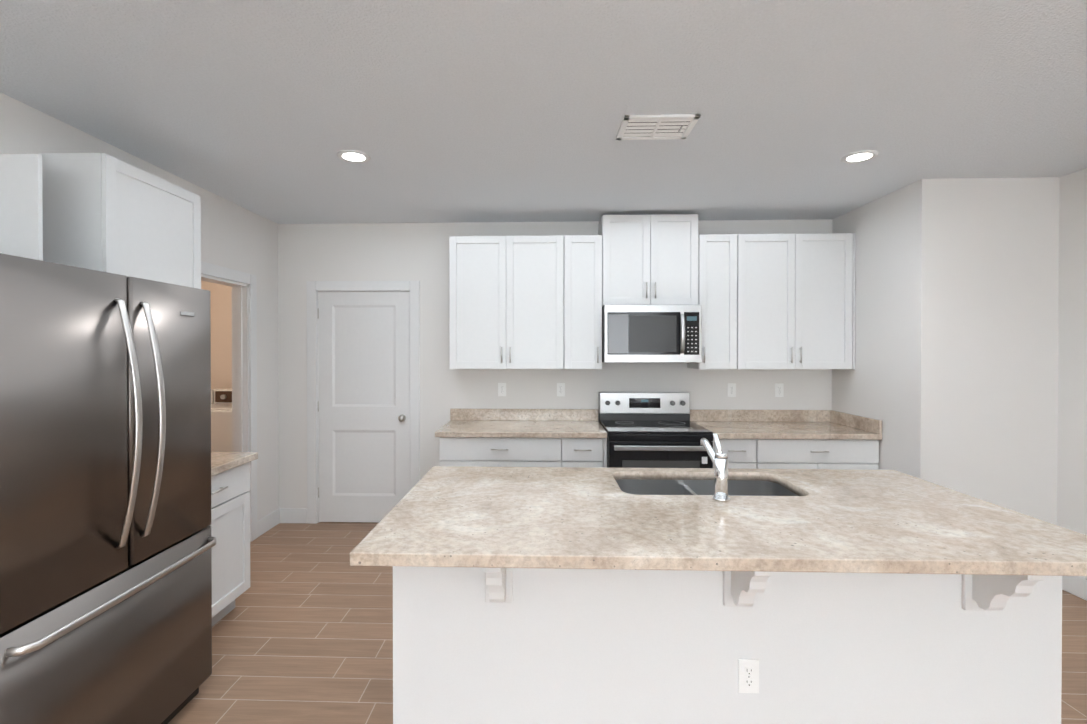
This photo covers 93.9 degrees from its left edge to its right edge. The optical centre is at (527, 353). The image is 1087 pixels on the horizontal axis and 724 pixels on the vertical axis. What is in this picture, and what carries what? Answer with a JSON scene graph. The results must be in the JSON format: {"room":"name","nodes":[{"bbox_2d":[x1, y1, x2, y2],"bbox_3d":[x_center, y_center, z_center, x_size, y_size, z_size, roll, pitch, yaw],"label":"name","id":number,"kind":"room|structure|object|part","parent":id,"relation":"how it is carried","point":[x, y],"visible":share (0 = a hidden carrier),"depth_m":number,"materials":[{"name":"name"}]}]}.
{"room":"kitchen","nodes":[
{"label":"kitchen","id":0,"kind":"room"},
{"bbox_2d":[0,92,283,520],"bbox_3d":[-2.350,0.198,1.075,0.154,2.630,9.540,0,0,2],"label":"wall","id":1,"kind":"structure","parent":0,"point":[235,237],"depth_m":4.17,"materials":[{"name":"paint"}]},
{"bbox_2d":[0,154,42,260],"bbox_3d":[-2.118,-0.551,2.062,0.297,0.513,0.018,0,0,2],"label":"wall cabinet","id":2,"kind":"object","parent":1,"relation":"attached to","point":[21,220],"visible":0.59,"depth_m":2.05,"materials":[{"name":"white wood"}]},
{"bbox_2d":[40,153,200,288],"bbox_3d":[-2.072,-0.398,2.673,0.348,1.060,0.655,0,0,2],"label":"upper cabinet","id":3,"kind":"object","parent":1,"relation":"attached to","point":[106,213],"visible":0.42,"depth_m":2.42,"materials":[{"name":"white wood"}]},
{"bbox_2d":[201,261,256,541],"bbox_3d":[-2.271,0.433,3.621,0.143,2.125,0.980,0,0,2],"label":"door frame","id":4,"kind":"structure","parent":1,"relation":"attached to","point":[243,285],"depth_m":4.01,"materials":[{"name":"white wood"}]},
{"bbox_2d":[257,508,282,536],"bbox_3d":[-2.187,1.426,4.300,0.018,0.130,0.360,0,0,2],"label":"baseboard","id":5,"kind":"structure","parent":1,"relation":"attached to","point":[274,518],"depth_m":4.30,"materials":[{"name":"white wood"}]},
{"bbox_2d":[0,0,1086,223],"bbox_3d":[-0.414,-1.157,1.002,8.100,0.080,9.900,0,0,2],"label":"ceiling","id":6,"kind":"structure","parent":0,"point":[448,111],"depth_m":2.22,"materials":[{"name":"paint"}]},
{"bbox_2d":[337,150,370,162],"bbox_3d":[-0.991,-1.124,2.902,0.184,0.012,0.184,0,0,2],"label":"recessed light","id":7,"kind":"object","parent":6,"relation":"in","point":[352,156],"visible":0.98,"depth_m":2.89,"materials":[{"name":"white"}]},
{"bbox_2d":[616,114,700,139],"bbox_3d":[0.640,-1.119,2.518,0.360,0.016,0.260,0,0,2],"label":"ceiling vent","id":8,"kind":"object","parent":6,"relation":"in","point":[655,127],"visible":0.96,"depth_m":2.51,"materials":[{"name":"white plastic"}]},
{"bbox_2d":[840,150,878,163],"bbox_3d":[1.901,-1.124,2.906,0.184,0.012,0.184,0,0,2],"label":"recessed light","id":9,"kind":"object","parent":6,"relation":"in","point":[859,156],"visible":1,"depth_m":2.89,"materials":[{"name":"white"}]},
{"bbox_2d":[284,219,831,522],"bbox_3d":[0.276,0.175,4.450,4.870,2.630,0.120,0,0,2],"label":"wall","id":10,"kind":"structure","parent":0,"point":[345,251],"depth_m":4.42,"materials":[{"name":"paint"}]},
{"bbox_2d":[317,292,409,521],"bbox_3d":[-1.435,0.469,4.445,0.816,2.026,0.097,0,0,2],"label":"pantry door","id":11,"kind":"structure","parent":10,"relation":"in","point":[364,401],"depth_m":4.46,"materials":[{"name":"white wood"}]},
{"bbox_2d":[307,281,419,523],"bbox_3d":[-1.433,0.427,4.464,0.995,2.125,0.068,0,0,2],"label":"door frame","id":12,"kind":"structure","parent":10,"relation":"attached to","point":[313,287],"depth_m":4.43,"materials":[{"name":"white wood"}]},
{"bbox_2d":[498,383,505,395],"bbox_3d":[-0.218,0.310,4.402,0.070,0.115,0.010,0,0,2],"label":"electrical outlet","id":13,"kind":"object","parent":10,"relation":"attached to","point":[501,389],"visible":1,"depth_m":4.40,"materials":[{"name":"white plastic"}]},
{"bbox_2d":[449,235,572,368],"bbox_3d":[-0.132,-0.414,4.234,0.985,1.070,0.325,0,0,2],"label":"upper cabinet","id":14,"kind":"object","parent":10,"relation":"attached to","point":[511,297],"depth_m":4.08,"materials":[{"name":"white wood"}]},
{"bbox_2d":[557,383,564,395],"bbox_3d":[0.291,0.310,4.386,0.070,0.115,0.010,0,0,2],"label":"electrical outlet","id":15,"kind":"object","parent":10,"relation":"attached to","point":[560,389],"visible":1,"depth_m":4.38,"materials":[{"name":"white plastic"}]},
{"bbox_2d":[573,234,604,368],"bbox_3d":[0.421,-0.414,4.215,0.367,1.070,0.325,0,0,2],"label":"upper cabinet","id":16,"kind":"object","parent":10,"relation":"attached to","point":[588,250],"depth_m":4.06,"materials":[{"name":"white wood"}]},
{"bbox_2d":[451,408,830,419],"bbox_3d":[0.958,0.525,4.356,3.252,0.099,0.022,0,0,2],"label":"backsplash","id":17,"kind":"structure","parent":10,"relation":"attached to","point":[456,413],"depth_m":4.36,"materials":[{"name":"beige stone"}]},
{"bbox_2d":[598,214,700,304],"bbox_3d":[0.984,-0.749,4.194,0.757,0.720,0.325,0,0,2],"label":"upper cabinet","id":18,"kind":"object","parent":10,"relation":"attached to","point":[655,259],"depth_m":4.04,"materials":[{"name":"white wood"}]},
{"bbox_2d":[602,305,701,362],"bbox_3d":[0.983,-0.158,4.131,0.749,0.451,0.459,0,0,2],"label":"microwave","id":19,"kind":"object","parent":18,"relation":"attached to","point":[651,333],"visible":0.94,"depth_m":3.94,"materials":[{"name":"silver metal"}]},
{"bbox_2d":[687,234,748,368],"bbox_3d":[1.547,-0.414,4.178,0.365,1.070,0.325,0,0,2],"label":"upper cabinet","id":20,"kind":"object","parent":10,"relation":"attached to","point":[724,257],"depth_m":4.02,"materials":[{"name":"white wood"}]},
{"bbox_2d":[728,383,735,396],"bbox_3d":[1.748,0.310,4.337,0.070,0.115,0.010,0,0,2],"label":"electrical outlet","id":21,"kind":"object","parent":10,"relation":"attached to","point":[731,389],"visible":1,"depth_m":4.33,"materials":[{"name":"white plastic"}]},
{"bbox_2d":[775,384,783,396],"bbox_3d":[2.147,0.310,4.324,0.070,0.115,0.010,0,0,2],"label":"electrical outlet","id":22,"kind":"object","parent":10,"relation":"attached to","point":[779,390],"visible":1,"depth_m":4.32,"materials":[{"name":"white plastic"}]},
{"bbox_2d":[749,233,855,368],"bbox_3d":[2.092,-0.413,4.160,0.972,1.070,0.325,0,0,2],"label":"upper cabinet","id":23,"kind":"object","parent":10,"relation":"attached to","point":[776,301],"depth_m":4.00,"materials":[{"name":"white wood"}]},
{"bbox_2d":[168,522,1086,723],"bbox_3d":[-0.414,1.543,1.020,8.100,0.060,9.900,0,0,2],"label":"floor","id":24,"kind":"structure","parent":0,"point":[302,631],"depth_m":2.64,"materials":[{"name":"brown tile"}]},
{"bbox_2d":[0,253,215,723],"bbox_3d":[-1.797,0.613,1.835,0.912,1.790,0.902,0,0,2],"label":"fridge","id":25,"kind":"object","parent":24,"relation":"on","point":[107,542],"visible":1,"depth_m":1.71,"materials":[{"name":"silver metal"}]},
{"bbox_2d":[211,389,216,403],"bbox_3d":[-3.722,0.933,5.342,0.560,1.080,0.712,0,0,2],"label":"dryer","id":26,"kind":"object","parent":24,"relation":"on","point":[212,396],"visible":0.1,"depth_m":5.54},
{"bbox_2d":[211,389,231,451],"bbox_3d":[-3.077,0.933,5.327,0.690,1.080,0.700,0,0,2],"label":"washer","id":27,"kind":"object","parent":24,"relation":"on","point":[221,423],"visible":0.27,"depth_m":4.97,"materials":[{"name":"white metal"}]},
{"bbox_2d":[209,452,257,625],"bbox_3d":[-1.927,0.994,2.687,0.638,1.015,0.697,0,0,2],"label":"base cabinet","id":28,"kind":"object","parent":24,"relation":"on","point":[230,502],"visible":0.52,"depth_m":2.82,"materials":[{"name":"white wood"}]},
{"bbox_2d":[435,436,570,466],"bbox_3d":[-0.162,1.054,4.098,0.979,0.875,0.620,0,0,2],"label":"base cabinet","id":29,"kind":"object","parent":24,"relation":"on","point":[476,451],"depth_m":3.79,"materials":[{"name":"white wood"}]},
{"bbox_2d":[435,420,606,439],"bbox_3d":[-0.039,0.597,4.075,1.277,0.040,0.650,0,0,2],"label":"countertop","id":30,"kind":"structure","parent":29,"relation":"on","point":[505,429],"depth_m":3.88,"materials":[{"name":"beige stone"}]},
{"bbox_2d":[571,440,606,467],"bbox_3d":[0.401,1.054,4.079,0.398,0.875,0.620,0,0,2],"label":"base cabinet","id":31,"kind":"object","parent":24,"relation":"on","point":[584,453],"depth_m":3.76,"materials":[{"name":"white wood"}]},
{"bbox_2d":[599,392,712,467],"bbox_3d":[0.981,0.910,4.000,0.756,1.165,0.727,0,0,2],"label":"range","id":32,"kind":"object","parent":24,"relation":"on","point":[652,430],"visible":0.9,"depth_m":3.71,"materials":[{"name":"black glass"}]},
{"bbox_2d":[393,479,1061,723],"bbox_3d":[0.676,1.068,2.078,2.278,0.875,1.076,0,0,2],"label":"kitchen island","id":33,"kind":"object","parent":24,"relation":"on","point":[476,645],"depth_m":1.75,"materials":[{"name":"paint"}]},
{"bbox_3d":[0.808,0.735,2.325,0.799,0.210,0.414,0,0,2],"label":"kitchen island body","id":34,"kind":"part","parent":33,"relation":"part of","materials":[{"name":"grey metal"}]},
{"bbox_2d":[350,466,1086,575],"bbox_3d":[0.666,0.611,2.049,2.360,0.040,1.140,0,0,2],"label":"island countertop","id":35,"kind":"structure","parent":33,"relation":"on","point":[856,521],"depth_m":1.74,"materials":[{"name":"stone"}]},
{"bbox_2d":[700,433,729,501],"bbox_3d":[0.790,0.461,2.164,0.066,0.256,0.277,0,0,2],"label":"faucet","id":36,"kind":"object","parent":35,"relation":"on","point":[719,459],"visible":1,"depth_m":2.04,"materials":[{"name":"silver metal"}]},
{"bbox_2d":[712,440,766,468],"bbox_3d":[1.562,1.054,4.040,0.391,0.875,0.620,0,0,2],"label":"base cabinet","id":37,"kind":"object","parent":24,"relation":"on","point":[742,454],"depth_m":3.73,"materials":[{"name":"white wood"}]},
{"bbox_2d":[767,440,878,469],"bbox_3d":[2.101,1.055,4.022,0.941,0.875,0.620,0,0,2],"label":"base cabinet","id":38,"kind":"object","parent":24,"relation":"on","point":[781,454],"depth_m":3.71,"materials":[{"name":"white wood"}]},
{"bbox_2d":[690,420,881,439],"bbox_3d":[1.969,0.597,4.009,1.208,0.040,0.650,0,0,2],"label":"countertop","id":39,"kind":"structure","parent":38,"relation":"on","point":[725,429],"depth_m":3.83,"materials":[{"name":"beige stone"}]},
{"bbox_2d":[832,178,947,486],"bbox_3d":[2.630,0.179,3.796,0.120,2.630,1.010,0,0,2],"label":"wall","id":40,"kind":"structure","parent":0,"point":[897,378],"depth_m":3.46,"materials":[{"name":"paint"}]},
{"bbox_2d":[831,410,881,431],"bbox_3d":[2.561,0.528,3.977,0.023,0.099,0.627,0,0,2],"label":"backsplash","id":41,"kind":"structure","parent":40,"relation":"attached to","point":[852,421],"depth_m":3.93,"materials":[{"name":"beige stone"}]},
{"bbox_2d":[944,177,1059,524],"bbox_3d":[3.055,0.182,3.337,0.720,2.630,0.120,0,0,2],"label":"wall","id":42,"kind":"structure","parent":0,"point":[968,374],"depth_m":3.27,"materials":[{"name":"paint"}]},
{"bbox_2d":[1056,168,1086,578],"bbox_3d":[3.356,0.207,-0.250,0.120,2.630,7.270,0,0,2],"label":"wall","id":43,"kind":"structure","parent":0,"point":[1071,393],"depth_m":3.18,"materials":[{"name":"paint"}]},
{"bbox_2d":[1062,576,1086,600],"bbox_3d":[3.287,1.457,-0.239,0.018,0.130,7.030,0,0,2],"label":"baseboard","id":44,"kind":"structure","parent":43,"relation":"attached to","point":[1076,586],"depth_m":3.14,"materials":[{"name":"white wood"}]}
]}

